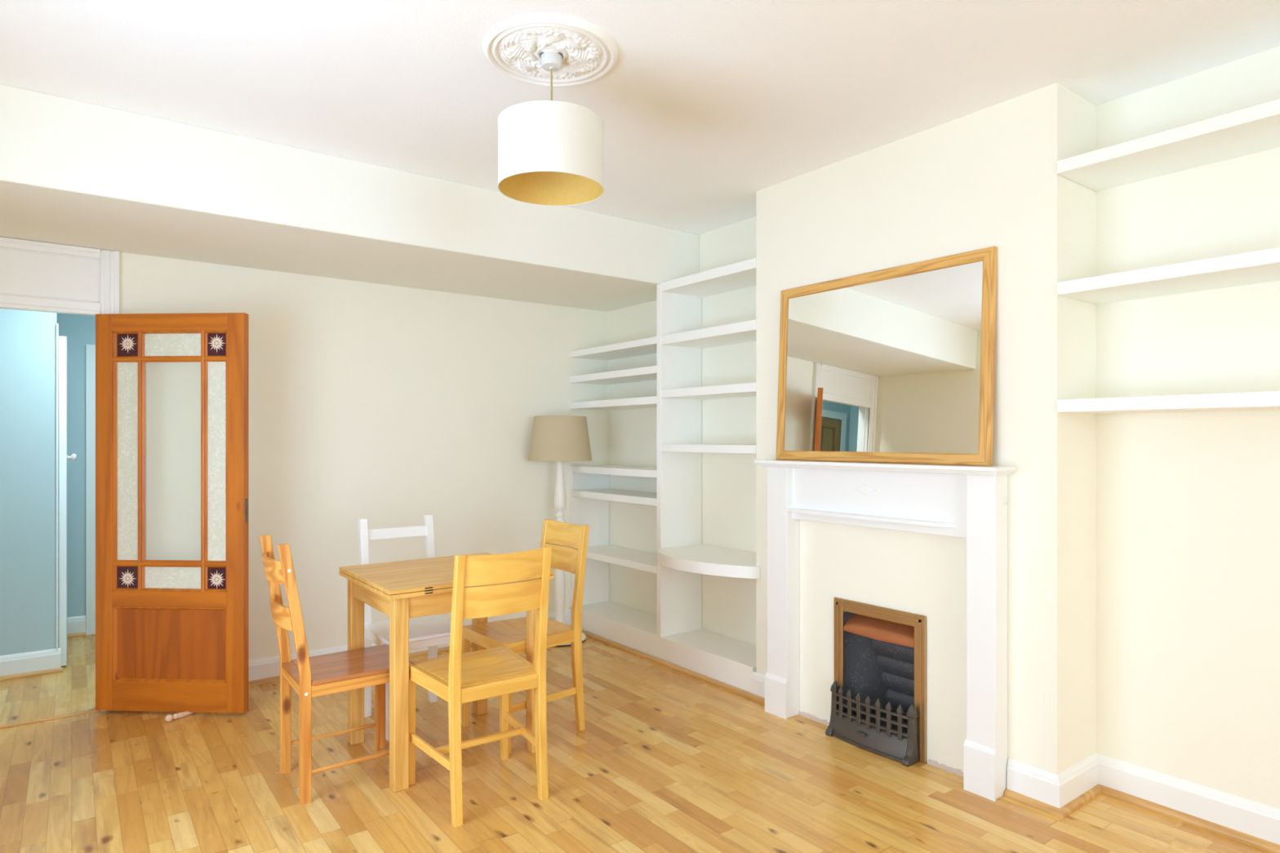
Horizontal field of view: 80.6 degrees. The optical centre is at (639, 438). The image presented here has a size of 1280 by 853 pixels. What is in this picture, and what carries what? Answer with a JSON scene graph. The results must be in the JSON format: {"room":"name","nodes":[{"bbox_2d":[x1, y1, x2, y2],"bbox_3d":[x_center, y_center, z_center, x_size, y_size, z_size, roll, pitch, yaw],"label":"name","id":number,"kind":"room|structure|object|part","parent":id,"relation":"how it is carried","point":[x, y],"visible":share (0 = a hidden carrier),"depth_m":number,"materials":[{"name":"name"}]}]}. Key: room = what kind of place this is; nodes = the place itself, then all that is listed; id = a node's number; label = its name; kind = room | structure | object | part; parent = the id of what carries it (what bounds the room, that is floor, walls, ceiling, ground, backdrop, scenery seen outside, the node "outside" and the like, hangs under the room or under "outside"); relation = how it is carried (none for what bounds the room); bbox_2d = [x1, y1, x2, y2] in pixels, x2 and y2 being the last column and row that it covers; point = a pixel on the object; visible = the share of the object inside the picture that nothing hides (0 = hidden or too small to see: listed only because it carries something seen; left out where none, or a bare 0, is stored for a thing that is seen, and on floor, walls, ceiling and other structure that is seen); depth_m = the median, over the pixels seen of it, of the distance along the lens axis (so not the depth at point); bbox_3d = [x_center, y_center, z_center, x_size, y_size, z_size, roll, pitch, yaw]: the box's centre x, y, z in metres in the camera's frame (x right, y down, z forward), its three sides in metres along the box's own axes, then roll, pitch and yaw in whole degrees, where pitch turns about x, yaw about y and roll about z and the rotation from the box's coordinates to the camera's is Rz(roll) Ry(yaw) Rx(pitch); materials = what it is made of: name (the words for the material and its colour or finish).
{"room":"dining room","nodes":[
{"label":"dining room","id":0,"kind":"room"},
{"bbox_2d":[0,308,57,655],"bbox_3d":[-4.060,0.100,3.940,1.610,2.500,0.100,0,0,-37],"label":"wall","id":1,"kind":"structure","parent":0,"point":[28,339],"depth_m":4.31,"materials":[{"name":"blue paint"}]},
{"bbox_2d":[0,648,61,675],"bbox_3d":[-4.018,1.283,3.901,1.630,0.134,0.015,0,0,-37],"label":"baseboard","id":2,"kind":"structure","parent":1,"relation":"attached to","point":[26,662],"depth_m":4.30,"materials":[{"name":"white wood"}]},
{"bbox_2d":[0,667,62,681],"bbox_3d":[-4.003,1.339,3.889,1.640,0.023,0.021,0,0,-37],"label":"trim","id":3,"kind":"structure","parent":1,"relation":"attached to","point":[23,675],"depth_m":4.29,"materials":[{"name":"brown wood"}]},
{"bbox_2d":[56,323,58,651],"bbox_3d":[-3.412,0.340,4.422,0.010,2.020,0.110,0,0,-37],"label":"trim","id":4,"kind":"structure","parent":1,"relation":"attached to","point":[57,324],"depth_m":4.38,"materials":[{"name":"white wood"}]},
{"bbox_2d":[58,336,76,666],"bbox_3d":[-3.598,0.366,4.751,0.084,1.943,0.720,0,0,-37],"label":"door","id":5,"kind":"structure","parent":1,"relation":"in","point":[63,456],"depth_m":4.45,"materials":[{"name":"white wood"}]},
{"bbox_3d":[-3.398,0.110,4.514,0.050,0.046,0.046,0,0,-37],"label":"knob","id":6,"kind":"part","parent":5,"relation":"part of","materials":[{"name":"white plastic"}]},
{"bbox_2d":[57,312,95,617],"bbox_3d":[-3.675,0.100,5.382,2.400,2.500,0.100,0,0,-37],"label":"wall","id":7,"kind":"structure","parent":0,"point":[79,331],"depth_m":5.18,"materials":[{"name":"blue paint"}]},
{"bbox_2d":[66,615,85,634],"bbox_3d":[-4.168,1.283,4.939,0.880,0.134,0.015,0,0,-37],"label":"baseboard","id":8,"kind":"structure","parent":7,"relation":"attached to","point":[75,624],"depth_m":5.17,"materials":[{"name":"white wood"}]},
{"bbox_2d":[66,631,86,638],"bbox_3d":[-4.157,1.339,4.925,0.880,0.023,0.021,0,0,-37],"label":"trim","id":9,"kind":"structure","parent":7,"relation":"attached to","point":[83,633],"depth_m":5.15,"materials":[{"name":"brown wood"}]},
{"bbox_2d":[85,344,95,635],"bbox_3d":[-3.446,0.350,5.476,0.922,2.000,0.025,0,0,-37],"label":"trim","id":10,"kind":"structure","parent":7,"relation":"attached to","point":[90,348],"depth_m":5.20,"materials":[{"name":"white wood"}]},
{"bbox_2d":[0,84,699,311],"bbox_3d":[-1.509,-1.115,3.993,3.950,0.350,1.025,0,0,-37],"label":"beam","id":11,"kind":"structure","parent":0,"point":[73,172],"depth_m":3.50,"materials":[{"name":"paint"}]},
{"bbox_2d":[119,252,607,660],"bbox_3d":[-1.847,0.030,4.442,4.150,2.640,0.100,0,0,-37],"label":"wall","id":12,"kind":"structure","parent":0,"point":[387,406],"depth_m":4.51,"materials":[{"name":"beige paint"}]},
{"bbox_2d":[0,236,119,711],"bbox_3d":[-3.018,0.206,3.553,0.931,2.288,0.155,0,0,-37],"label":"doorway","id":13,"kind":"structure","parent":12,"relation":"in","point":[35,276],"depth_m":3.64,"materials":[{"name":"white paint"}]},
{"bbox_3d":[-2.988,-0.782,3.513,0.780,0.225,0.012,0,0,-37],"label":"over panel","id":14,"kind":"part","parent":13,"relation":"part of","materials":[{"name":"white paint"}]},
{"bbox_3d":[-2.983,-0.774,3.506,0.780,0.327,0.030,0,0,-37],"label":"head rail","id":15,"kind":"part","parent":13,"relation":"part of","materials":[{"name":"white paint"}]},
{"bbox_3d":[-2.640,0.206,3.762,0.076,2.288,0.034,0,0,-37],"label":"door casing","id":16,"kind":"part","parent":13,"relation":"part of","materials":[{"name":"white paint"}]},
{"bbox_2d":[95,312,248,713],"bbox_3d":[-2.300,0.360,3.711,0.772,1.948,0.044,0,0,3],"label":"door","id":17,"kind":"structure","parent":13,"relation":"attached to","point":[171,635],"depth_m":3.70,"materials":[{"name":"orange wood"}]},
{"bbox_3d":[-2.527,-0.469,3.722,0.117,0.123,0.008,0,0,3],"label":"star pane","id":18,"kind":"part","parent":17,"relation":"part of","materials":[{"name":"purple glass"}]},
{"bbox_3d":[-2.527,0.687,3.722,0.117,0.118,0.008,0,0,3],"label":"star pane","id":19,"kind":"part","parent":17,"relation":"part of","materials":[{"name":"purple glass"}]},
{"bbox_3d":[-2.527,0.109,3.722,0.117,0.974,0.006,0,0,3],"label":"glass pane","id":20,"kind":"part","parent":17,"relation":"part of","materials":[{"name":"white glass"}]},
{"bbox_3d":[-2.300,1.007,3.711,0.584,0.370,0.036,0,0,3],"label":"panel moulding","id":21,"kind":"part","parent":17,"relation":"part of","materials":[{"name":"orange wood"}]},
{"bbox_3d":[-2.300,0.784,3.711,0.584,0.076,0.043,0,0,3],"label":"lock rail","id":22,"kind":"part","parent":17,"relation":"part of","materials":[{"name":"orange wood"}]},
{"bbox_3d":[-2.300,0.108,3.711,0.584,1.276,0.036,0,0,3],"label":"glazing moulding","id":23,"kind":"part","parent":17,"relation":"part of","materials":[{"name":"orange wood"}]},
{"bbox_3d":[-2.300,1.263,3.711,0.584,0.142,0.043,0,0,3],"label":"rail","id":24,"kind":"part","parent":17,"relation":"part of","materials":[{"name":"orange wood"}]},
{"bbox_3d":[-2.300,-0.572,3.711,0.584,0.084,0.043,0,0,3],"label":"rail","id":25,"kind":"part","parent":17,"relation":"part of","materials":[{"name":"orange wood"}]},
{"bbox_3d":[-2.300,1.007,3.711,0.572,0.366,0.016,0,0,3],"label":"panel","id":26,"kind":"part","parent":17,"relation":"part of","materials":[{"name":"brown wood"}]},
{"bbox_3d":[-2.292,-0.469,3.710,0.287,0.123,0.006,0,0,3],"label":"glass pane","id":27,"kind":"part","parent":17,"relation":"part of","materials":[{"name":"white glass"}]},
{"bbox_3d":[-2.292,0.687,3.710,0.287,0.118,0.006,0,0,3],"label":"glass pane","id":28,"kind":"part","parent":17,"relation":"part of","materials":[{"name":"white glass"}]},
{"bbox_3d":[-2.065,-0.469,3.697,0.102,0.123,0.008,0,0,3],"label":"star pane","id":29,"kind":"part","parent":17,"relation":"part of","materials":[{"name":"purple glass"}]},
{"bbox_3d":[-2.065,0.687,3.697,0.102,0.118,0.008,0,0,3],"label":"star pane","id":30,"kind":"part","parent":17,"relation":"part of","materials":[{"name":"purple glass"}]},
{"bbox_3d":[-2.065,0.109,3.697,0.102,0.974,0.006,0,0,3],"label":"glass pane","id":31,"kind":"part","parent":17,"relation":"part of","materials":[{"name":"white glass"}]},
{"bbox_3d":[-1.924,0.350,3.691,0.003,0.120,0.020,0,0,3],"label":"latch plate","id":32,"kind":"part","parent":17,"relation":"part of","materials":[{"name":"grey metal"}]},
{"bbox_2d":[248,642,471,686],"bbox_3d":[-1.556,1.339,4.567,2.625,0.023,0.021,0,0,-37],"label":"trim","id":33,"kind":"structure","parent":12,"relation":"attached to","point":[273,679],"depth_m":4.22,"materials":[{"name":"brown wood"}]},
{"bbox_2d":[248,608,571,680],"bbox_3d":[-1.553,1.283,4.591,2.660,0.134,0.015,0,0,-37],"label":"baseboard","id":34,"kind":"structure","parent":12,"relation":"attached to","point":[267,667],"depth_m":4.23,"materials":[{"name":"white paint"}]},
{"bbox_2d":[0,634,1273,852],"bbox_3d":[-0.176,1.380,1.557,4.950,0.060,11.300,0,0,-37],"label":"floor","id":35,"kind":"structure","parent":0,"point":[664,759],"depth_m":2.92,"materials":[{"name":"brown wood"}]},
{"bbox_2d":[0,709,100,728],"bbox_3d":[-2.994,1.347,3.521,0.780,0.006,0.034,0,0,-37],"label":"threshold","id":36,"kind":"object","parent":35,"relation":"on","point":[93,710],"visible":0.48,"depth_m":3.63,"materials":[{"name":"brown wood"}]},
{"bbox_2d":[164,711,193,721],"bbox_3d":[-2.218,1.333,3.664,0.034,0.034,0.167,0,0,27],"label":"wooden peg","id":37,"kind":"object","parent":35,"relation":"on","point":[169,717],"visible":0.94,"depth_m":3.63,"materials":[{"name":"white wood"}]},
{"bbox_2d":[259,534,413,804],"bbox_3d":[-1.218,0.868,3.026,0.528,0.965,0.370,0,0,-37],"label":"chair","id":38,"kind":"object","parent":35,"relation":"on","point":[311,677],"visible":0.91,"depth_m":2.92,"materials":[{"name":"orange wood"}]},
{"bbox_3d":[-1.468,0.868,3.041,0.113,0.965,0.024,0,0,-37],"label":"leg","id":39,"kind":"part","parent":38,"relation":"part of","materials":[{"name":"orange wood"}]},
{"bbox_3d":[-1.343,0.941,2.932,0.020,0.042,0.302,0,0,-37],"label":"rail","id":40,"kind":"part","parent":38,"relation":"part of","materials":[{"name":"orange wood"}]},
{"bbox_3d":[-1.272,0.868,2.781,0.113,0.965,0.024,0,0,-37],"label":"leg","id":41,"kind":"part","parent":38,"relation":"part of","materials":[{"name":"orange wood"}]},
{"bbox_3d":[-1.181,0.911,3.054,0.434,0.017,0.370,0,0,-37],"label":"seat","id":42,"kind":"part","parent":38,"relation":"part of","materials":[{"name":"orange wood"}]},
{"bbox_3d":[-1.089,0.940,2.917,0.348,0.044,0.018,0,0,-37],"label":"rail","id":43,"kind":"part","parent":38,"relation":"part of","materials":[{"name":"orange wood"}]},
{"bbox_3d":[-1.133,1.136,3.294,0.037,0.428,0.032,0,0,-37],"label":"leg","id":44,"kind":"part","parent":38,"relation":"part of","materials":[{"name":"orange wood"}]},
{"bbox_2d":[358,514,462,741],"bbox_3d":[-1.105,0.873,3.660,0.392,0.955,0.476,0,0,-37],"label":"chair","id":45,"kind":"object","parent":35,"relation":"on","point":[433,631],"visible":0.43,"depth_m":3.69,"materials":[{"name":"white wood"}]},
{"bbox_3d":[-1.353,0.873,3.710,0.036,0.955,0.098,0,0,-37],"label":"leg","id":46,"kind":"part","parent":45,"relation":"part of","materials":[{"name":"white paint"}]},
{"bbox_3d":[-1.232,0.940,3.537,0.018,0.044,0.328,0,0,-37],"label":"rail","id":47,"kind":"part","parent":45,"relation":"part of","materials":[{"name":"white paint"}]},
{"bbox_3d":[-1.117,1.136,3.397,0.044,0.428,0.037,0,0,-37],"label":"leg","id":48,"kind":"part","parent":45,"relation":"part of","materials":[{"name":"white paint"}]},
{"bbox_3d":[-1.086,0.911,3.635,0.392,0.017,0.414,0,0,-37],"label":"seat","id":49,"kind":"part","parent":45,"relation":"part of","materials":[{"name":"white paint"}]},
{"bbox_3d":[-0.982,0.941,3.497,0.300,0.042,0.020,0,0,-37],"label":"rail","id":50,"kind":"part","parent":45,"relation":"part of","materials":[{"name":"white paint"}]},
{"bbox_3d":[-1.084,0.873,3.912,0.036,0.955,0.098,0,0,-37],"label":"leg","id":51,"kind":"part","parent":45,"relation":"part of","materials":[{"name":"white paint"}]},
{"bbox_2d":[338,552,553,792],"bbox_3d":[-0.857,0.960,3.319,0.715,0.780,0.666,0,0,-37],"label":"dining table","id":52,"kind":"object","parent":35,"relation":"on","point":[402,591],"visible":0.66,"depth_m":3.02,"materials":[{"name":"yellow wood"}]},
{"bbox_3d":[-1.265,0.979,3.364,0.058,0.743,0.058,0,0,-37],"label":"leg","id":53,"kind":"part","parent":52,"relation":"part of","materials":[{"name":"brown wood"}]},
{"bbox_3d":[-0.931,0.979,2.920,0.058,0.743,0.058,0,0,-37],"label":"leg","id":54,"kind":"part","parent":52,"relation":"part of","materials":[{"name":"brown wood"}]},
{"bbox_3d":[-0.790,0.979,3.722,0.058,0.743,0.058,0,0,-37],"label":"leg","id":55,"kind":"part","parent":52,"relation":"part of","materials":[{"name":"brown wood"}]},
{"bbox_3d":[-0.456,0.979,3.278,0.058,0.743,0.058,0,0,-37],"label":"leg","id":56,"kind":"part","parent":52,"relation":"part of","materials":[{"name":"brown wood"}]},
{"bbox_2d":[408,546,551,826],"bbox_3d":[-0.609,0.877,2.894,0.430,0.946,0.469,0,0,-35],"label":"dining chair","id":57,"kind":"object","parent":35,"relation":"on","point":[458,677],"visible":1,"depth_m":2.78,"materials":[{"name":"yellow wood"}]},
{"bbox_3d":[-0.897,1.141,2.956,0.032,0.418,0.033,0,0,-35],"label":"leg","id":58,"kind":"part","parent":57,"relation":"part of","materials":[{"name":"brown wood"}]},
{"bbox_3d":[-0.790,0.907,2.825,0.023,0.054,0.375,0,0,-40],"label":"rail","id":59,"kind":"part","parent":57,"relation":"part of","materials":[{"name":"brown wood"}]},
{"bbox_3d":[-0.642,0.877,2.649,0.032,0.946,0.088,0,0,-35],"label":"leg","id":60,"kind":"part","parent":57,"relation":"part of","materials":[{"name":"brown wood"}]},
{"bbox_3d":[-0.631,0.889,2.925,0.378,0.022,0.390,0,0,-35],"label":"seat","id":61,"kind":"part","parent":57,"relation":"part of","materials":[{"name":"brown wood"}]},
{"bbox_3d":[-0.512,0.908,2.757,0.306,0.052,0.022,0,0,-35],"label":"rail","id":62,"kind":"part","parent":57,"relation":"part of","materials":[{"name":"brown wood"}]},
{"bbox_3d":[-0.573,1.141,3.187,0.032,0.418,0.033,0,0,-35],"label":"leg","id":63,"kind":"part","parent":57,"relation":"part of","materials":[{"name":"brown wood"}]},
{"bbox_3d":[-0.484,0.907,3.042,0.023,0.054,0.375,0,0,-31],"label":"rail","id":64,"kind":"part","parent":57,"relation":"part of","materials":[{"name":"yellow wood"}]},
{"bbox_3d":[-0.367,0.877,2.845,0.032,0.946,0.088,0,0,-35],"label":"leg","id":65,"kind":"part","parent":57,"relation":"part of","materials":[{"name":"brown wood"}]},
{"bbox_2d":[462,519,589,754],"bbox_3d":[-0.525,0.877,3.532,0.469,0.946,0.430,0,0,-38],"label":"dining chair","id":66,"kind":"object","parent":35,"relation":"on","point":[511,633],"visible":0.73,"depth_m":3.50,"materials":[{"name":"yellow wood"}]},
{"bbox_3d":[-0.819,1.141,3.552,0.033,0.418,0.032,0,0,-38],"label":"leg","id":67,"kind":"part","parent":66,"relation":"part of","materials":[{"name":"yellow wood"}]},
{"bbox_3d":[-0.698,0.908,3.394,0.020,0.052,0.382,0,0,-38],"label":"rail","id":68,"kind":"part","parent":66,"relation":"part of","materials":[{"name":"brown wood"}]},
{"bbox_3d":[-0.679,0.907,3.648,0.375,0.054,0.023,0,0,-34],"label":"rail","id":69,"kind":"part","parent":66,"relation":"part of","materials":[{"name":"brown wood"}]},
{"bbox_3d":[-0.572,1.141,3.240,0.033,0.418,0.032,0,0,-38],"label":"leg","id":70,"kind":"part","parent":66,"relation":"part of","materials":[{"name":"brown wood"}]},
{"bbox_3d":[-0.555,0.889,3.508,0.390,0.022,0.378,0,0,-38],"label":"seat","id":71,"kind":"part","parent":66,"relation":"part of","materials":[{"name":"brown wood"}]},
{"bbox_3d":[-0.446,0.907,3.355,0.375,0.054,0.023,0,0,-43],"label":"rail","id":72,"kind":"part","parent":66,"relation":"part of","materials":[{"name":"brown wood"}]},
{"bbox_3d":[-0.489,0.877,3.776,0.088,0.946,0.032,0,0,-38],"label":"leg","id":73,"kind":"part","parent":66,"relation":"part of","materials":[{"name":"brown wood"}]},
{"bbox_3d":[-0.393,0.908,3.636,0.022,0.052,0.306,0,0,-38],"label":"rail","id":74,"kind":"part","parent":66,"relation":"part of","materials":[{"name":"brown wood"}]},
{"bbox_3d":[-0.278,0.877,3.512,0.088,0.946,0.032,0,0,-38],"label":"leg","id":75,"kind":"part","parent":66,"relation":"part of","materials":[{"name":"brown wood"}]},
{"bbox_2d":[528,415,592,646],"bbox_3d":[-0.536,0.600,5.072,0.431,1.501,0.431,0,0,-37],"label":"floor lamp","id":76,"kind":"object","parent":35,"relation":"on","point":[560,439],"visible":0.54,"depth_m":4.93,"materials":[{"name":"beige fabric"}]},
{"bbox_3d":[-0.536,-0.003,5.072,0.428,0.294,0.428,0,0,-37],"label":"lamp shade","id":77,"kind":"part","parent":76,"relation":"part of","materials":[{"name":"beige fabric"}]},
{"bbox_2d":[569,257,760,693],"bbox_3d":[0.123,0.203,4.694,0.495,2.293,1.864,0,0,-37],"label":"bookcase","id":78,"kind":"object","parent":35,"relation":"on","point":[675,636],"visible":0.86,"depth_m":4.63,"materials":[{"name":"white wood"}]},
{"bbox_3d":[-0.361,0.693,5.481,0.322,1.005,0.024,0,0,-37],"label":"panel","id":79,"kind":"part","parent":78,"relation":"part of","materials":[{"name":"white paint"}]},
{"bbox_3d":[-0.069,-0.237,5.088,0.328,0.047,1.005,0,0,-37],"label":"shelf","id":80,"kind":"part","parent":78,"relation":"part of","materials":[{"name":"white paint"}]},
{"bbox_3d":[-0.069,-0.424,5.088,0.328,0.046,1.005,0,0,-37],"label":"shelf","id":81,"kind":"part","parent":78,"relation":"part of","materials":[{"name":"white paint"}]},
{"bbox_3d":[-0.069,-0.603,5.088,0.328,0.043,1.005,0,0,-37],"label":"shelf","id":82,"kind":"part","parent":78,"relation":"part of","materials":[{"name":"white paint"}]},
{"bbox_3d":[-0.062,0.386,5.078,0.328,0.045,0.981,0,0,-37],"label":"shelf","id":83,"kind":"part","parent":78,"relation":"part of","materials":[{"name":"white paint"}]},
{"bbox_3d":[-0.062,0.214,5.078,0.328,0.046,0.981,0,0,-37],"label":"shelf","id":84,"kind":"part","parent":78,"relation":"part of","materials":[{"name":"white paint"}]},
{"bbox_3d":[-0.062,0.799,5.078,0.328,0.044,0.981,0,0,-37],"label":"shelf","id":85,"kind":"part","parent":78,"relation":"part of","materials":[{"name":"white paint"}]},
{"bbox_3d":[0.493,0.054,4.340,0.328,0.045,0.781,0,0,-37],"label":"shelf","id":86,"kind":"part","parent":78,"relation":"part of","materials":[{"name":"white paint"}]},
{"bbox_3d":[0.493,-0.271,4.340,0.328,0.048,0.781,0,0,-37],"label":"shelf","id":87,"kind":"part","parent":78,"relation":"part of","materials":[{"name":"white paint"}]},
{"bbox_3d":[0.493,-0.595,4.340,0.328,0.054,0.781,0,0,-37],"label":"shelf","id":88,"kind":"part","parent":78,"relation":"part of","materials":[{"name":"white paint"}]},
{"bbox_3d":[0.493,-0.916,4.340,0.328,0.053,0.781,0,0,-37],"label":"shelf","id":89,"kind":"part","parent":78,"relation":"part of","materials":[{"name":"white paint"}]},
{"bbox_3d":[0.433,0.691,4.281,0.495,0.062,0.830,0,0,-37],"label":"bow shelf","id":90,"kind":"part","parent":78,"relation":"part of","materials":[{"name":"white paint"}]},
{"bbox_2d":[825,680,918,766],"bbox_3d":[1.003,1.230,3.298,0.082,0.240,0.431,0,0,-37],"label":"grate","id":91,"kind":"object","parent":35,"relation":"on","point":[904,750],"visible":1,"depth_m":3.26,"materials":[{"name":"black metal"}]},
{"bbox_3d":[0.884,1.230,3.456,0.082,0.240,0.035,0,0,-37],"label":"post","id":92,"kind":"part","parent":91,"relation":"part of","materials":[{"name":"black metal"}]},
{"bbox_3d":[0.969,1.287,3.302,0.020,0.010,0.048,0,0,-37],"label":"lift knob","id":93,"kind":"part","parent":91,"relation":"part of","materials":[{"name":"black metal"}]},
{"bbox_3d":[0.989,1.338,3.287,0.037,0.016,0.372,0,0,-37],"label":"rail","id":94,"kind":"part","parent":91,"relation":"part of","materials":[{"name":"black metal"}]},
{"bbox_3d":[1.123,1.230,3.140,0.082,0.240,0.035,0,0,-37],"label":"post","id":95,"kind":"part","parent":91,"relation":"part of","materials":[{"name":"black metal"}]},
{"bbox_2d":[834,597,926,763],"bbox_3d":[1.168,1.044,3.424,0.316,0.612,0.474,0,0,-37],"label":"insert","id":96,"kind":"object","parent":35,"relation":"on","point":[880,652],"visible":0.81,"depth_m":3.45,"materials":[{"name":"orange metal"}]},
{"bbox_2d":[843,613,914,648],"bbox_3d":[1.076,0.845,3.358,0.071,0.086,0.364,0,0,-37],"label":"hood","id":97,"kind":"object","parent":96,"relation":"attached to","point":[881,628],"depth_m":3.35,"materials":[{"name":"orange metal"}]},
{"bbox_3d":[1.261,1.075,3.497,0.080,0.547,0.368,0,0,-37],"label":"plate","id":98,"kind":"part","parent":96,"relation":"part of","materials":[{"name":"black metal"}]},
{"bbox_2d":[754,459,1015,801],"bbox_3d":[0.992,0.727,3.296,0.149,1.246,1.226,0,0,-37],"label":"fireplace surround","id":99,"kind":"object","parent":35,"relation":"on","point":[970,502],"visible":0.98,"depth_m":3.07,"materials":[{"name":"white paint"}]},
{"bbox_3d":[0.994,0.222,3.323,0.004,0.054,0.124,0,0,-37],"label":"diamond moulding","id":100,"kind":"part","parent":99,"relation":"part of","materials":[{"name":"white paint"}]},
{"bbox_2d":[754,459,1015,471],"bbox_3d":[0.992,0.113,3.296,0.149,0.017,1.226,0,0,-37],"label":"mantel shelf","id":101,"kind":"object","parent":99,"relation":"attached to","point":[780,464],"depth_m":3.20,"materials":[{"name":"white paint"}]},
{"bbox_3d":[0.999,0.128,3.303,0.129,0.016,1.208,0,0,-37],"label":"bed moulding","id":102,"kind":"part","parent":99,"relation":"part of","materials":[{"name":"white paint"}]},
{"bbox_2d":[775,246,996,466],"bbox_3d":[1.023,-0.318,3.326,0.061,0.843,1.091,0,0,-37],"label":"wall mirror","id":103,"kind":"object","parent":99,"relation":"on","point":[895,365],"visible":1,"depth_m":3.23,"materials":[{"name":"brown wood"}]},
{"bbox_3d":[0.709,-0.318,3.744,0.024,0.843,0.046,3,-2,-37],"label":"frame","id":104,"kind":"part","parent":103,"relation":"part of","materials":[{"name":"wood"}]},
{"bbox_3d":[1.009,0.080,3.316,0.024,0.046,1.091,3,-2,-37],"label":"frame","id":105,"kind":"part","parent":103,"relation":"part of","materials":[{"name":"wood"}]},
{"bbox_3d":[1.037,-0.716,3.337,0.024,0.046,1.091,3,-2,-37],"label":"frame","id":106,"kind":"part","parent":103,"relation":"part of","materials":[{"name":"wood"}]},
{"bbox_3d":[1.337,-0.318,2.909,0.024,0.843,0.046,3,-2,-37],"label":"frame","id":107,"kind":"part","parent":103,"relation":"part of","materials":[{"name":"wood"}]},
{"bbox_2d":[0,0,1279,235],"bbox_3d":[0.832,-1.320,0.882,4.150,0.060,9.010,0,0,-37],"label":"ceiling","id":108,"kind":"structure","parent":0,"point":[704,106],"depth_m":2.61,"materials":[{"name":"paint"}]},
{"bbox_2d":[482,13,618,86],"bbox_3d":[-0.296,-1.278,2.513,0.448,0.024,0.448,0,0,-37],"label":"ceiling medallion","id":109,"kind":"object","parent":108,"relation":"attached to","point":[514,46],"visible":0.93,"depth_m":2.47,"materials":[{"name":"white paint"}]},
{"bbox_2d":[497,52,604,206],"bbox_3d":[-0.296,-1.060,2.528,0.355,0.452,0.355,0,0,-37],"label":"pendant lamp","id":110,"kind":"object","parent":109,"relation":"hanging from","point":[551,153],"visible":1,"depth_m":2.40,"materials":[{"name":"fabric"}]},
{"bbox_3d":[-0.296,-0.944,2.528,0.352,0.220,0.352,0,0,-37],"label":"lamp shade","id":111,"kind":"part","parent":110,"relation":"part of","materials":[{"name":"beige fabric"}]},
{"bbox_3d":[-0.296,-1.125,2.528,0.007,0.230,0.006,0,0,-37],"label":"cord","id":112,"kind":"part","parent":110,"relation":"part of","materials":[{"name":"gold metal"}]},
{"bbox_2d":[607,46,1279,808],"bbox_3d":[2.352,0.030,1.964,0.420,2.640,8.910,0,0,-37],"label":"wall","id":113,"kind":"structure","parent":0,"point":[1144,548],"depth_m":2.83,"materials":[{"name":"beige paint"}]},
{"bbox_2d":[582,630,764,704],"bbox_3d":[0.094,1.339,4.573,0.021,0.023,1.955,0,0,-37],"label":"trim","id":114,"kind":"structure","parent":113,"relation":"attached to","point":[735,690],"depth_m":4.37,"materials":[{"name":"brown wood"}]},
{"bbox_2d":[751,671,764,697],"bbox_3d":[0.642,1.283,3.875,0.015,0.134,0.180,0,0,-37],"label":"baseboard","id":115,"kind":"structure","parent":113,"relation":"attached to","point":[757,680],"depth_m":3.90,"materials":[{"name":"white paint"}]},
{"bbox_2d":[798,710,963,777],"bbox_3d":[1.049,1.337,3.339,0.010,0.025,0.905,0,0,-37],"label":"trim","id":116,"kind":"structure","parent":113,"relation":"attached to","point":[935,763],"depth_m":3.12,"materials":[{"name":"paint"}]},
{"bbox_2d":[1004,783,1279,852],"bbox_3d":[3.211,1.339,0.697,0.341,0.023,5.652,0,0,-37],"label":"trim","id":117,"kind":"structure","parent":113,"relation":"attached to","point":[1070,807],"depth_m":2.73,"materials":[{"name":"brown wood"}]},
{"bbox_2d":[1007,752,1279,844],"bbox_3d":[3.225,1.283,0.708,0.335,0.134,5.652,0,0,-37],"label":"baseboard","id":118,"kind":"structure","parent":113,"relation":"attached to","point":[1255,819],"depth_m":2.74,"materials":[{"name":"white paint"}]},
{"bbox_2d":[1056,97,1279,191],"bbox_3d":[2.289,-0.981,1.957,0.327,0.046,2.175,0,0,-37],"label":"floating shelf","id":119,"kind":"object","parent":113,"relation":"attached to","point":[1253,129],"visible":1,"depth_m":2.52,"materials":[{"name":"white wood"}]},
{"bbox_2d":[1056,246,1279,304],"bbox_3d":[2.289,-0.543,1.957,0.327,0.046,2.175,0,0,-37],"label":"floating shelf","id":120,"kind":"object","parent":113,"relation":"attached to","point":[1260,266],"visible":1,"depth_m":2.50,"materials":[{"name":"white wood"}]},
{"bbox_2d":[1056,391,1279,413],"bbox_3d":[2.289,-0.119,1.957,0.327,0.046,2.175,0,0,-37],"label":"floating shelf","id":121,"kind":"object","parent":113,"relation":"attached to","point":[1266,400],"visible":1,"depth_m":2.45,"materials":[{"name":"white wood"}]}
]}

